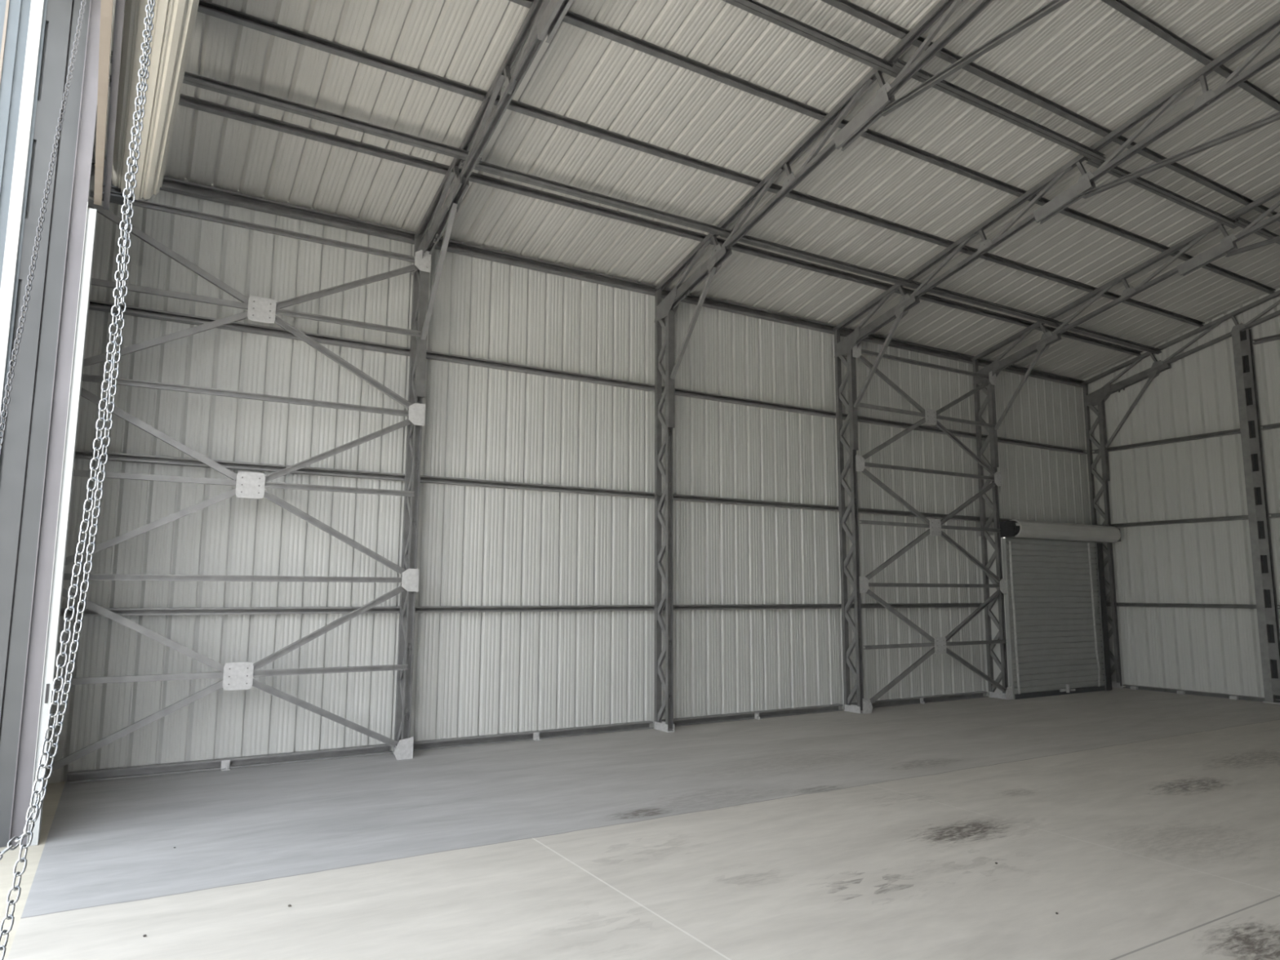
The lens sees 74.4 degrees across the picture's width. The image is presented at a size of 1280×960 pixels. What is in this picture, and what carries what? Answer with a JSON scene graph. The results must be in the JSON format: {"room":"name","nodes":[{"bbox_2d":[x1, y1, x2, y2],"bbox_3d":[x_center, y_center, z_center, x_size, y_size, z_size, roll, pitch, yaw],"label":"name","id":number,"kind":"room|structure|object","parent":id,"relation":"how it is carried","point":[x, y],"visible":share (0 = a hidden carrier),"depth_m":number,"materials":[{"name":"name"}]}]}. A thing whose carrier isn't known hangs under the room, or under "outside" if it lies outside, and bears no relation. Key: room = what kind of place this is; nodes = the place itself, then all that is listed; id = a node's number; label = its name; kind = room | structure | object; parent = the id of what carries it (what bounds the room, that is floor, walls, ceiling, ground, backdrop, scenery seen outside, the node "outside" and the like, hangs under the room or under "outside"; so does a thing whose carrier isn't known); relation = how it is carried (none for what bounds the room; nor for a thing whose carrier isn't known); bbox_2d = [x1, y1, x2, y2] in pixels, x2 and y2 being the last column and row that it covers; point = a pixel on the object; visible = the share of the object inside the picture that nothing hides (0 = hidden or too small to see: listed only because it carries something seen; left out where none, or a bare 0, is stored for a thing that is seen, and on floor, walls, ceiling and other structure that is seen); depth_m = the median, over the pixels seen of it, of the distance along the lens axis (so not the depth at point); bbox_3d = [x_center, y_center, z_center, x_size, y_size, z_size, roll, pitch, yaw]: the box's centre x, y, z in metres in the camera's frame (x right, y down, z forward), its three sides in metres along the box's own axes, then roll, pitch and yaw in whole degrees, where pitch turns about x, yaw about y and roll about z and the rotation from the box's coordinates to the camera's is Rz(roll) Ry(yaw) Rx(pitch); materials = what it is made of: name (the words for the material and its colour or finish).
{"room":"empty warehouse","nodes":[
{"label":"empty warehouse","id":0,"kind":"room"},
{"bbox_2d":[0,815,54,959],"bbox_3d":[-2.413,1.828,1.281,1.900,0.148,9.800,5,-9,-31],"label":"concrete apron","id":1,"kind":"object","parent":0,"point":[34,852],"visible":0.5,"depth_m":4.66,"materials":[{"name":"white concrete"}]},
{"bbox_2d":[41,781,65,816],"bbox_3d":[-4.676,2.482,6.313,0.550,0.149,1.230,5,-9,-31],"label":"concrete plinth","id":2,"kind":"object","parent":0,"point":[54,791],"visible":0.22,"depth_m":6.42,"materials":[{"name":"grey concrete"}]},
{"bbox_2d":[88,183,90,199],"bbox_3d":[-4.809,-0.192,6.931,0.185,5.310,0.370,5,-9,-31],"label":"lattice column","id":3,"kind":"structure","parent":2,"relation":"on","point":[90,184],"depth_m":7.12,"materials":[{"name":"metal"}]},
{"bbox_2d":[45,585,408,774],"bbox_3d":[-3.483,1.667,7.312,2.940,1.509,0.043,5,-9,-31],"label":"brace","id":4,"kind":"object","parent":3,"relation":"attached to","point":[239,675],"visible":0.9,"depth_m":7.25,"materials":[{"name":"metal"}]},
{"bbox_2d":[63,573,401,582],"bbox_3d":[-3.483,0.867,7.422,2.820,0.052,0.034,5,-9,-31],"label":"strut","id":5,"kind":"object","parent":3,"relation":"attached to","point":[68,576],"visible":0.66,"depth_m":7.36,"materials":[{"name":"metal"}]},
{"bbox_2d":[65,387,414,574],"bbox_3d":[-3.477,0.056,7.525,2.940,1.528,0.043,5,-9,-31],"label":"brace","id":6,"kind":"object","parent":3,"relation":"attached to","point":[251,485],"visible":0.88,"depth_m":7.47,"materials":[{"name":"metal"}]},
{"bbox_2d":[82,373,408,416],"bbox_3d":[-3.476,-0.754,7.635,2.820,0.052,0.034,5,-9,-31],"label":"strut","id":7,"kind":"object","parent":3,"relation":"attached to","point":[91,378],"visible":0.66,"depth_m":7.58,"materials":[{"name":"metal"}]},
{"bbox_2d":[89,189,414,262],"bbox_3d":[-3.470,-2.331,7.843,2.820,0.052,0.034,5,-9,-31],"label":"strut","id":8,"kind":"object","parent":3,"relation":"attached to","point":[141,203],"visible":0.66,"depth_m":7.84,"materials":[{"name":"metal"}]},
{"bbox_2d":[44,175,1089,783],"bbox_3d":[1.426,0.335,10.998,15.270,5.436,0.036,5,-9,-31],"label":"wall","id":9,"kind":"structure","parent":0,"point":[475,673],"depth_m":9.18,"materials":[{"name":"metal"}]},
{"bbox_2d":[60,606,399,616],"bbox_3d":[-3.720,1.193,7.687,3.084,0.062,0.096,5,-9,-31],"label":"girt","id":10,"kind":"object","parent":9,"relation":"attached to","point":[305,610],"depth_m":7.68,"materials":[{"name":"metal"}]},
{"bbox_2d":[75,449,404,481],"bbox_3d":[-3.715,-0.130,7.862,3.084,0.062,0.096,5,-9,-31],"label":"girt","id":11,"kind":"object","parent":9,"relation":"attached to","point":[79,454],"depth_m":7.84,"materials":[{"name":"metal"}]},
{"bbox_2d":[88,299,409,355],"bbox_3d":[-3.710,-1.443,8.034,3.084,0.062,0.096,5,-9,-31],"label":"girt","id":12,"kind":"object","parent":9,"relation":"attached to","point":[96,305],"depth_m":8.01,"materials":[{"name":"metal"}]},
{"bbox_2d":[415,604,654,613],"bbox_3d":[-1.111,1.408,9.242,2.994,0.062,0.096,5,-9,-31],"label":"girt","id":13,"kind":"object","parent":9,"relation":"attached to","point":[581,607],"depth_m":9.18,"materials":[{"name":"metal"}]},
{"bbox_2d":[420,475,654,498],"bbox_3d":[-1.105,0.085,9.416,2.994,0.062,0.096,5,-9,-31],"label":"girt","id":14,"kind":"object","parent":9,"relation":"attached to","point":[428,479],"depth_m":9.36,"materials":[{"name":"metal"}]},
{"bbox_2d":[426,351,654,391],"bbox_3d":[-1.100,-1.228,9.589,2.994,0.062,0.096,5,-9,-31],"label":"girt","id":15,"kind":"object","parent":9,"relation":"attached to","point":[432,355],"depth_m":9.53,"materials":[{"name":"metal"}]},
{"bbox_2d":[90,160,1084,387],"bbox_3d":[1.473,-2.252,11.277,15.190,0.100,0.090,5,-9,-31],"label":"eave purlin","id":16,"kind":"object","parent":9,"relation":"attached to","point":[169,184],"visible":0.66,"depth_m":9.64,"materials":[{"name":"metal"}]},
{"bbox_2d":[653,386,835,417],"bbox_3d":[1.471,-1.016,11.120,2.994,0.062,0.096,5,-9,-31],"label":"girt","id":17,"kind":"object","parent":9,"relation":"attached to","point":[679,392],"depth_m":11.11,"materials":[{"name":"metal"}]},
{"bbox_2d":[653,493,839,511],"bbox_3d":[1.466,0.296,10.947,2.994,0.062,0.096,5,-9,-31],"label":"girt","id":18,"kind":"object","parent":9,"relation":"attached to","point":[676,497],"depth_m":10.94,"materials":[{"name":"metal"}]},
{"bbox_2d":[653,604,841,610],"bbox_3d":[1.460,1.620,10.773,2.994,0.062,0.096,5,-9,-31],"label":"girt","id":19,"kind":"object","parent":9,"relation":"attached to","point":[719,606],"depth_m":10.75,"materials":[{"name":"metal"}]},
{"bbox_2d":[833,413,976,438],"bbox_3d":[4.042,-0.805,12.651,2.994,0.062,0.096,5,-9,-31],"label":"girt","id":20,"kind":"object","parent":9,"relation":"attached to","point":[860,419],"depth_m":12.58,"materials":[{"name":"metal"}]},
{"bbox_2d":[835,506,980,521],"bbox_3d":[4.037,0.508,12.479,2.994,0.062,0.096,5,-9,-31],"label":"girt","id":21,"kind":"object","parent":9,"relation":"attached to","point":[861,510],"depth_m":12.42,"materials":[{"name":"metal"}]},
{"bbox_2d":[838,603,982,608],"bbox_3d":[4.032,1.832,12.304,2.994,0.062,0.096,5,-9,-31],"label":"girt","id":22,"kind":"object","parent":9,"relation":"attached to","point":[863,605],"depth_m":12.30,"materials":[{"name":"metal"}]},
{"bbox_2d":[976,517,1011,522],"bbox_3d":[6.608,0.720,14.010,2.994,0.062,0.096,5,-9,-31],"label":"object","id":23,"kind":"structure","parent":9,"relation":"attached to","point":[978,518],"depth_m":13.46,"materials":[{"name":"metal"}]},
{"bbox_2d":[972,434,1087,454],"bbox_3d":[6.613,-0.593,14.183,2.994,0.062,0.096,5,-9,-31],"label":"girt","id":24,"kind":"object","parent":9,"relation":"attached to","point":[1003,440],"depth_m":14.22,"materials":[{"name":"metal"}]},
{"bbox_2d":[7,687,1279,959],"bbox_3d":[4.705,2.429,5.636,14.830,0.150,12.060,5,-9,-31],"label":"floor","id":25,"kind":"structure","parent":0,"point":[1148,821],"depth_m":5.22,"materials":[{"name":"concrete"}]},
{"bbox_2d":[66,743,391,783],"bbox_3d":[-3.559,2.536,7.573,2.640,0.079,0.153,5,-9,-31],"label":"base rail","id":26,"kind":"object","parent":25,"relation":"on","point":[224,764],"visible":0.96,"depth_m":7.49,"materials":[{"name":"metal"}]},
{"bbox_2d":[392,233,431,759],"bbox_3d":[-2.305,0.015,8.422,0.180,5.310,0.370,5,-9,-31],"label":"lattice column","id":27,"kind":"structure","parent":25,"relation":"on","point":[403,749],"depth_m":8.38,"materials":[{"name":"metal"}]},
{"bbox_2d":[83,198,421,408],"bbox_3d":[-3.471,-1.543,7.735,2.940,1.484,0.043,5,-9,-31],"label":"brace","id":28,"kind":"object","parent":27,"relation":"attached to","point":[261,309],"visible":0.9,"depth_m":7.67,"materials":[{"name":"metal"}]},
{"bbox_2d":[420,191,462,340],"bbox_3d":[-1.942,-2.041,8.176,0.092,1.170,0.986,5,-9,-31],"label":"knee brace","id":29,"kind":"object","parent":27,"relation":"attached to","point":[453,207],"visible":1,"depth_m":8.15,"materials":[{"name":"metal"}]},
{"bbox_2d":[412,0,573,275],"bbox_3d":[0.685,-3.718,3.994,0.095,1.858,11.853,5,-9,-31],"label":"roof truss","id":30,"kind":"object","parent":27,"relation":"on","point":[543,19],"visible":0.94,"depth_m":7.15,"materials":[{"name":"metal"}]},
{"bbox_2d":[110,50,481,164],"bbox_3d":[-2.888,-3.104,7.031,3.260,0.066,0.086,5,-9,-31],"label":"strut","id":31,"kind":"object","parent":30,"relation":"attached to","point":[189,78],"visible":0.59,"depth_m":7.12,"materials":[{"name":"metal"}]},
{"bbox_2d":[413,720,653,751],"bbox_3d":[-1.099,2.739,9.038,2.900,0.079,0.153,5,-9,-31],"label":"channel","id":32,"kind":"object","parent":25,"relation":"on","point":[535,735],"visible":0.88,"depth_m":9.00,"materials":[{"name":"metal"}]},
{"bbox_2d":[653,286,675,732],"bbox_3d":[0.285,0.232,9.992,0.102,5.310,0.324,5,-9,-31],"label":"lattice column","id":33,"kind":"structure","parent":25,"relation":"on","point":[668,348],"depth_m":9.96,"materials":[{"name":"metal"}]},
{"bbox_2d":[670,257,721,379],"bbox_3d":[0.629,-1.829,9.707,0.092,1.170,0.986,5,-9,-31],"label":"knee brace","id":34,"kind":"object","parent":33,"relation":"attached to","point":[712,270],"visible":1,"depth_m":9.67,"materials":[{"name":"metal"}]},
{"bbox_2d":[653,0,1070,322],"bbox_3d":[3.256,-3.506,5.525,0.095,1.858,11.853,5,-9,-31],"label":"roof truss","id":35,"kind":"object","parent":33,"relation":"on","point":[884,103],"visible":0.99,"depth_m":7.68,"materials":[{"name":"metal"}]},
{"bbox_2d":[461,160,732,237],"bbox_3d":[-0.307,-2.861,8.659,3.140,0.066,0.086,5,-9,-31],"label":"strut","id":36,"kind":"object","parent":35,"relation":"attached to","point":[483,166],"visible":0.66,"depth_m":8.56,"materials":[{"name":"metal"}]},
{"bbox_2d":[722,0,900,77],"bbox_3d":[0.953,-3.709,6.661,3.140,0.066,0.086,5,-9,-31],"label":"strut","id":37,"kind":"object","parent":35,"relation":"attached to","point":[753,6],"visible":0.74,"depth_m":6.93,"materials":[{"name":"metal"}]},
{"bbox_2d":[662,703,843,726],"bbox_3d":[1.472,2.950,10.570,2.900,0.079,0.153,5,-9,-31],"label":"channel","id":38,"kind":"object","parent":25,"relation":"on","point":[757,715],"visible":0.92,"depth_m":10.57,"materials":[{"name":"metal"}]},
{"bbox_2d":[833,326,872,714],"bbox_3d":[2.904,0.444,11.525,0.185,5.310,0.370,5,-9,-31],"label":"lattice column","id":39,"kind":"structure","parent":25,"relation":"on","point":[860,584],"depth_m":11.48,"materials":[{"name":"metal"}]},
{"bbox_2d":[853,305,908,408],"bbox_3d":[3.200,-1.617,11.239,0.092,1.170,0.986,5,-9,-31],"label":"knee brace","id":40,"kind":"object","parent":39,"relation":"attached to","point":[899,313],"visible":1,"depth_m":11.20,"materials":[{"name":"metal"}]},
{"bbox_2d":[861,349,989,379],"bbox_3d":[4.243,-1.696,12.437,2.820,0.052,0.034,5,-9,-31],"label":"strut","id":41,"kind":"object","parent":39,"relation":"attached to","point":[863,351],"visible":1,"depth_m":12.41,"materials":[{"name":"metal"}]},
{"bbox_2d":[864,462,994,480],"bbox_3d":[4.237,-0.119,12.229,2.820,0.052,0.034,5,-9,-31],"label":"strut","id":42,"kind":"object","parent":39,"relation":"attached to","point":[866,464],"visible":1,"depth_m":12.18,"materials":[{"name":"metal"}]},
{"bbox_2d":[859,468,1000,582],"bbox_3d":[4.236,0.691,12.119,2.940,1.528,0.043,5,-9,-31],"label":"brace","id":43,"kind":"object","parent":39,"relation":"attached to","point":[935,526],"visible":1,"depth_m":12.04,"materials":[{"name":"metal"}]},
{"bbox_2d":[868,582,999,587],"bbox_3d":[4.231,1.502,12.016,2.820,0.052,0.034,5,-9,-31],"label":"strut","id":44,"kind":"object","parent":39,"relation":"attached to","point":[870,584],"visible":1,"depth_m":11.97,"materials":[{"name":"metal"}]},
{"bbox_2d":[863,589,1006,703],"bbox_3d":[4.230,2.302,11.906,2.940,1.509,0.043,5,-9,-31],"label":"brace","id":45,"kind":"object","parent":39,"relation":"attached to","point":[940,643],"visible":1,"depth_m":11.82,"materials":[{"name":"metal"}]},
{"bbox_2d":[832,13,1279,357],"bbox_3d":[5.827,-3.295,7.056,0.095,1.858,11.853,5,-9,-31],"label":"roof truss","id":46,"kind":"object","parent":39,"relation":"on","point":[1085,188],"visible":1,"depth_m":8.81,"materials":[{"name":"metal"}]},
{"bbox_2d":[720,229,918,288],"bbox_3d":[2.259,-2.645,10.198,3.140,0.066,0.086,5,-9,-31],"label":"strut","id":47,"kind":"object","parent":46,"relation":"attached to","point":[747,239],"visible":1,"depth_m":10.14,"materials":[{"name":"metal"}]},
{"bbox_2d":[889,57,1106,163],"bbox_3d":[3.555,-3.518,8.143,3.140,0.066,0.086,5,-9,-31],"label":"purlin","id":48,"kind":"object","parent":46,"relation":"attached to","point":[922,76],"visible":1,"depth_m":8.09,"materials":[{"name":"metal"}]},
{"bbox_2d":[844,691,987,709],"bbox_3d":[4.043,3.162,12.101,2.900,0.079,0.153,5,-9,-31],"label":"channel","id":49,"kind":"object","parent":25,"relation":"on","point":[922,700],"visible":0.95,"depth_m":12.20,"materials":[{"name":"metal"}]},
{"bbox_2d":[972,357,1013,699],"bbox_3d":[5.408,0.650,13.016,0.180,5.310,0.370,5,-9,-31],"label":"lattice column","id":50,"kind":"structure","parent":25,"relation":"on","point":[989,391],"depth_m":13.01,"materials":[{"name":"metal"}]},
{"bbox_2d":[857,355,995,475],"bbox_3d":[4.242,-0.908,12.329,2.940,1.484,0.043,5,-9,-31],"label":"brace","id":51,"kind":"object","parent":50,"relation":"attached to","point":[931,415],"visible":1,"depth_m":12.26,"materials":[{"name":"metal"}]},
{"bbox_2d":[994,341,1049,430],"bbox_3d":[5.771,-1.406,12.770,0.092,1.170,0.986,5,-9,-31],"label":"knee brace","id":52,"kind":"object","parent":50,"relation":"attached to","point":[1041,348],"visible":1,"depth_m":12.74,"materials":[{"name":"metal"}]},
{"bbox_2d":[970,186,1279,385],"bbox_3d":[8.398,-3.083,8.588,0.095,1.858,11.853,5,-9,-31],"label":"roof truss","id":53,"kind":"object","parent":50,"relation":"on","point":[1228,246],"visible":0.98,"depth_m":11.24,"materials":[{"name":"metal"}]},
{"bbox_2d":[907,280,1058,325],"bbox_3d":[4.835,-2.437,11.721,3.140,0.066,0.086,5,-9,-31],"label":"purlin","id":54,"kind":"object","parent":53,"relation":"attached to","point":[938,291],"visible":1,"depth_m":11.70,"materials":[{"name":"metal"}]},
{"bbox_2d":[1048,320,1162,354],"bbox_3d":[7.333,-2.228,13.220,2.980,0.066,0.086,5,-9,-31],"label":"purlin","id":55,"kind":"object","parent":53,"relation":"attached to","point":[1077,329],"visible":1,"depth_m":13.25,"materials":[{"name":"metal"}]},
{"bbox_2d":[1084,157,1239,228],"bbox_3d":[6.095,-3.286,9.724,3.140,0.066,0.086,5,-9,-31],"label":"purlin","id":56,"kind":"object","parent":53,"relation":"attached to","point":[1117,171],"visible":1,"depth_m":9.73,"materials":[{"name":"metal"}]},
{"bbox_2d":[1231,217,1279,244],"bbox_3d":[8.628,-3.101,11.165,2.980,0.066,0.086,5,-9,-31],"label":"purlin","id":57,"kind":"object","parent":53,"relation":"attached to","point":[1265,233],"visible":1,"depth_m":10.69,"materials":[{"name":"metal"}]},
{"bbox_2d":[1000,519,1120,699],"bbox_3d":[6.814,2.025,13.400,2.855,2.694,0.295,5,-9,-31],"label":"roller shutter","id":58,"kind":"object","parent":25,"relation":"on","point":[1055,606],"visible":1,"depth_m":13.32,"materials":[{"name":"metal"}]},
{"bbox_2d":[1082,382,1123,688],"bbox_3d":[7.998,0.867,14.586,0.102,5.310,0.324,5,-9,-31],"label":"lattice column","id":59,"kind":"structure","parent":25,"relation":"on","point":[1100,413],"depth_m":14.61,"materials":[{"name":"metal"}]},
{"bbox_2d":[1105,369,1159,447],"bbox_3d":[8.342,-1.194,14.301,0.092,1.170,0.986,5,-9,-31],"label":"knee brace","id":60,"kind":"object","parent":59,"relation":"attached to","point":[1153,375],"visible":1,"depth_m":14.27,"materials":[{"name":"metal"}]},
{"bbox_2d":[1080,289,1279,406],"bbox_3d":[10.969,-2.871,10.119,0.095,1.858,11.853,5,-9,-31],"label":"roof truss","id":61,"kind":"object","parent":59,"relation":"on","point":[1095,397],"visible":0.99,"depth_m":13.79,"materials":[{"name":"metal"}]},
{"bbox_2d":[1123,684,1279,702],"bbox_3d":[11.054,2.824,9.246,0.135,0.058,11.480,5,-9,-31],"label":"channel","id":62,"kind":"object","parent":25,"relation":"on","point":[1131,686],"visible":1,"depth_m":13.18,"materials":[{"name":"metal"}]},
{"bbox_2d":[1231,328,1279,704],"bbox_3d":[9.228,0.471,12.584,0.140,5.582,0.280,5,-9,-31],"label":"wall post","id":63,"kind":"object","parent":25,"relation":"on","point":[1242,345],"visible":1,"depth_m":12.56,"materials":[{"name":"metal"}]},
{"bbox_2d":[92,0,1279,380],"bbox_3d":[4.480,-3.712,6.294,15.551,1.504,12.256,5,-9,-31],"label":"ceiling","id":64,"kind":"structure","parent":0,"point":[1087,58],"depth_m":8.26,"materials":[{"name":"paint"}]},
{"bbox_2d":[109,75,1142,355],"bbox_3d":[2.008,-2.669,10.438,15.190,0.085,0.066,5,-9,-31],"label":"purlin","id":65,"kind":"object","parent":64,"relation":"attached to","point":[184,100],"visible":0.66,"depth_m":8.76,"materials":[{"name":"metal"}]},
{"bbox_2d":[197,0,1204,327],"bbox_3d":[2.519,-3.014,9.627,15.190,0.085,0.066,5,-9,-31],"label":"purlin","id":66,"kind":"object","parent":64,"relation":"attached to","point":[206,7],"visible":1,"depth_m":7.90,"materials":[{"name":"metal"}]},
{"bbox_2d":[508,0,1275,293],"bbox_3d":[3.035,-3.362,8.808,15.190,0.085,0.066,5,-9,-31],"label":"purlin","id":67,"kind":"object","parent":64,"relation":"attached to","point":[575,20],"visible":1,"depth_m":8.01,"materials":[{"name":"metal"}]},
{"bbox_2d":[820,0,1279,222],"bbox_3d":[3.551,-3.709,7.990,15.190,0.085,0.066,5,-9,-31],"label":"purlin","id":68,"kind":"object","parent":64,"relation":"attached to","point":[845,6],"visible":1,"depth_m":8.12,"materials":[{"name":"metal"}]},
{"bbox_2d":[1101,0,1279,111],"bbox_3d":[4.062,-4.054,7.179,15.190,0.085,0.066,5,-9,-31],"label":"purlin","id":69,"kind":"object","parent":64,"relation":"attached to","point":[1122,6],"visible":1,"depth_m":7.68,"materials":[{"name":"metal"}]},
{"bbox_2d":[1080,287,1279,697],"bbox_3d":[11.066,-0.519,9.873,0.036,6.851,12.100,5,-9,-31],"label":"wall","id":70,"kind":"structure","parent":0,"point":[1197,649],"depth_m":13.50,"materials":[{"name":"metal"}]},
{"bbox_2d":[1091,428,1240,453],"bbox_3d":[8.610,-0.626,13.875,0.096,0.060,2.370,5,-9,-31],"label":"girt","id":71,"kind":"object","parent":70,"relation":"attached to","point":[1233,431],"depth_m":13.74,"materials":[{"name":"metal"}]},
{"bbox_2d":[1096,515,1248,527],"bbox_3d":[8.605,0.687,13.702,0.096,0.060,2.370,5,-9,-31],"label":"girt","id":72,"kind":"object","parent":70,"relation":"attached to","point":[1241,517],"depth_m":13.53,"materials":[{"name":"metal"}]},
{"bbox_2d":[1106,602,1256,608],"bbox_3d":[8.599,2.011,13.528,0.096,0.060,2.370,5,-9,-31],"label":"girt","id":73,"kind":"object","parent":70,"relation":"attached to","point":[1118,604],"depth_m":13.39,"materials":[{"name":"metal"}]},
{"bbox_2d":[1251,333,1279,344],"bbox_3d":[11.712,-2.601,8.940,0.096,0.060,9.190,5,-9,-31],"label":"girt","id":74,"kind":"object","parent":70,"relation":"attached to","point":[1275,337],"depth_m":12.69,"materials":[{"name":"metal"}]},
{"bbox_2d":[1259,422,1279,430],"bbox_3d":[11.707,-1.286,8.767,0.096,0.060,9.190,5,-9,-31],"label":"girt","id":75,"kind":"object","parent":70,"relation":"attached to","point":[1277,425],"depth_m":12.57,"materials":[{"name":"metal"}]},
{"bbox_2d":[1267,512,1279,518],"bbox_3d":[11.701,0.026,8.594,0.096,0.060,9.190,5,-9,-31],"label":"girt","id":76,"kind":"object","parent":70,"relation":"attached to","point":[1273,515],"depth_m":12.44,"materials":[{"name":"metal"}]},
{"bbox_3d":[-2.019,-1.579,2.096,0.036,6.881,12.030,5,-9,-31],"label":"wall","id":77,"kind":"structure","parent":0,"visible":0},
{"bbox_2d":[0,0,101,847],"bbox_3d":[-4.106,-0.627,5.478,0.676,5.800,0.140,5,-9,-31],"label":"door frame","id":78,"kind":"structure","parent":77,"relation":"attached to","point":[37,37],"depth_m":5.57,"materials":[{"name":"metal"}]},
{"bbox_2d":[26,0,199,845],"bbox_3d":[-1.596,-0.464,2.628,0.443,4.752,8.160,5,-9,-33],"label":"roller door","id":79,"kind":"structure","parent":77,"relation":"in","point":[174,20],"depth_m":5.27,"materials":[{"name":"metal"}]},
{"bbox_2d":[0,0,86,456],"bbox_3d":[-2.859,-1.457,4.081,0.035,3.349,1.063,4,-8,-27],"label":"pull chain","id":80,"kind":"object","parent":79,"relation":"hanging from","point":[83,1],"visible":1,"depth_m":3.94,"materials":[{"name":"metal"}]},
{"bbox_2d":[0,0,155,959],"bbox_3d":[-1.645,-0.671,2.550,0.182,3.693,1.418,4,-8,-24],"label":"chain","id":81,"kind":"object","parent":79,"relation":"hanging from","point":[30,820],"visible":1,"depth_m":2.43,"materials":[{"name":"metal"}]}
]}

